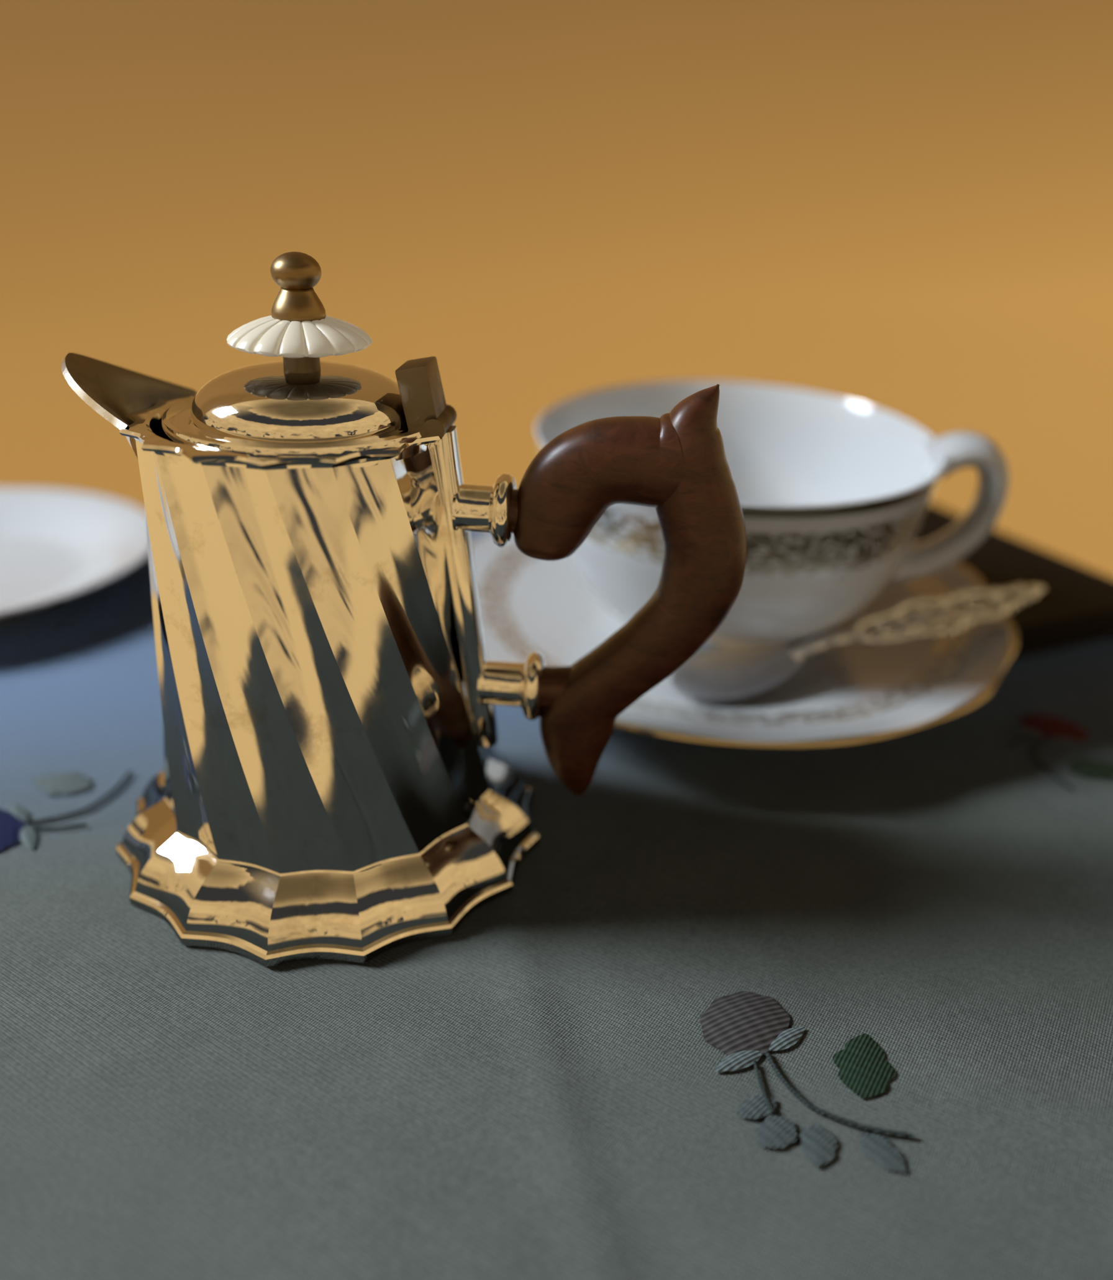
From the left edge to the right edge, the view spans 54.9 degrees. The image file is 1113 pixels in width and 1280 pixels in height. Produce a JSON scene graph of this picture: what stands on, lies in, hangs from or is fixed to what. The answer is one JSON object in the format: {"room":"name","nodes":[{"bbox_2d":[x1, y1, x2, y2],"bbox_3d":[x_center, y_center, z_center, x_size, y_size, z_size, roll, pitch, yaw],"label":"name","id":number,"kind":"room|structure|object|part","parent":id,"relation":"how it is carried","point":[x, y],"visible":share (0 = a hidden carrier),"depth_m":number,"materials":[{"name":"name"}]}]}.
{"room":"dining room","nodes":[
{"label":"dining room","id":0,"kind":"room"},
{"bbox_2d":[0,0,1112,295],"bbox_3d":[-0.045,-0.849,0.918,3.600,2.600,0.040,-3,26,-12],"label":"wall","id":1,"kind":"structure","parent":0,"point":[867,146],"depth_m":1.08,"materials":[{"name":"paint"}]},
{"bbox_3d":[0.182,0.873,0.348,3.600,0.040,2.600,-3,26,-12],"label":"floor","id":2,"kind":"structure","parent":0,"visible":0},
{"bbox_2d":[0,282,1112,578],"bbox_3d":[-0.087,0.239,0.707,2.400,0.750,1.215,-3,26,-12],"label":"table","id":3,"kind":"object","parent":2,"relation":"on","point":[1031,374],"visible":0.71,"depth_m":0.78,"materials":[{"name":"brown wood"}]},
{"bbox_2d":[0,532,1112,1279],"bbox_3d":[0.039,0.030,0.277,0.480,0.002,0.380,-3,26,-12],"label":"tablecloth","id":4,"kind":"object","parent":3,"relation":"on","point":[844,1012],"visible":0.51,"depth_m":0.19,"materials":[{"name":"fabric"}]},
{"bbox_2d":[0,770,131,851],"bbox_3d":[-0.117,0.038,0.245,0.036,0.001,0.031,-6,26,-17],"label":"flower","id":5,"kind":"object","parent":4,"relation":"on","point":[41,810],"depth_m":0.25,"materials":[{"name":"grey fabric"}]},
{"bbox_2d":[0,488,147,623],"bbox_3d":[-0.199,-0.024,0.355,0.128,0.014,0.128,-3,26,-12],"label":"plate","id":6,"kind":"object","parent":4,"relation":"on","point":[56,545],"visible":0.98,"depth_m":0.38,"materials":[{"name":"white ceramic"}]},
{"bbox_2d":[60,251,747,966],"bbox_3d":[-0.036,-0.009,0.210,0.120,0.124,0.092,19,30,31],"label":"coffee pot","id":7,"kind":"object","parent":4,"relation":"on","point":[333,784],"visible":1,"depth_m":0.20,"materials":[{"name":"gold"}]},
{"bbox_3d":[-0.084,-0.043,0.207,0.020,0.023,0.032,4,25,4],"label":"spout","id":8,"kind":"part","parent":7,"relation":"part of","materials":[{"name":"silver metal"}]},
{"bbox_3d":[-0.048,-0.045,0.203,0.052,0.012,0.052,4,25,4],"label":"lid","id":9,"kind":"part","parent":7,"relation":"part of","materials":[{"name":"silver metal"}]},
{"bbox_3d":[-0.047,-0.064,0.194,0.010,0.012,0.010,4,25,4],"label":"finial knob","id":10,"kind":"part","parent":7,"relation":"part of","materials":[{"name":"gold metal"}]},
{"bbox_3d":[-0.047,-0.052,0.199,0.008,0.006,0.008,4,25,4],"label":"finial post","id":11,"kind":"part","parent":7,"relation":"part of","materials":[{"name":"silver metal"}]},
{"bbox_2d":[452,473,516,547],"bbox_3d":[-0.014,-0.025,0.208,0.011,0.014,0.014,4,25,4],"label":"socket","id":12,"kind":"object","parent":7,"relation":"attached to","point":[492,510],"depth_m":0.20,"materials":[{"name":"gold metal"}]},
{"bbox_2d":[477,651,545,720],"bbox_3d":[-0.009,0.009,0.224,0.013,0.014,0.014,4,25,4],"label":"socket","id":13,"kind":"object","parent":7,"relation":"attached to","point":[522,685],"depth_m":0.22,"materials":[{"name":"gold metal"}]},
{"bbox_3d":[0.012,-0.006,0.214,0.048,0.091,0.014,4,25,4],"label":"wooden handle","id":14,"kind":"part","parent":7,"relation":"part of","materials":[{"name":"brown wood"}]},
{"bbox_2d":[472,533,1018,747],"bbox_3d":[0.049,-0.009,0.329,0.168,0.023,0.168,17,29,28],"label":"saucer","id":15,"kind":"object","parent":4,"relation":"on","point":[851,693],"visible":0.33,"depth_m":0.30,"materials":[{"name":"ceramic"}]},
{"bbox_2d":[534,380,1010,657],"bbox_3d":[0.050,-0.033,0.315,0.115,0.066,0.114,-16,31,-34],"label":"teacup","id":16,"kind":"object","parent":15,"relation":"on","point":[835,494],"visible":0.7,"depth_m":0.29,"materials":[{"name":"ceramic"}]},
{"bbox_2d":[670,583,1045,699],"bbox_3d":[0.087,-0.001,0.298,0.123,0.017,0.022,-8,27,-21],"label":"teaspoon","id":17,"kind":"object","parent":15,"relation":"on","point":[723,673],"visible":1,"depth_m":0.29,"materials":[{"name":"silver metal"}]},
{"bbox_2d":[912,503,1112,658],"bbox_3d":[0.130,-0.043,0.431,0.069,0.012,0.200,-10,28,-24],"label":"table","id":18,"kind":"object","parent":4,"relation":"on","point":[1075,607],"visible":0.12,"depth_m":0.37,"materials":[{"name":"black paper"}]},
{"bbox_2d":[1005,714,1112,791],"bbox_3d":[0.135,0.029,0.288,0.036,0.001,0.031,-20,33,-39],"label":"flower","id":19,"kind":"object","parent":4,"relation":"on","point":[1044,752],"depth_m":0.29,"materials":[{"name":"fabric"}]}
]}

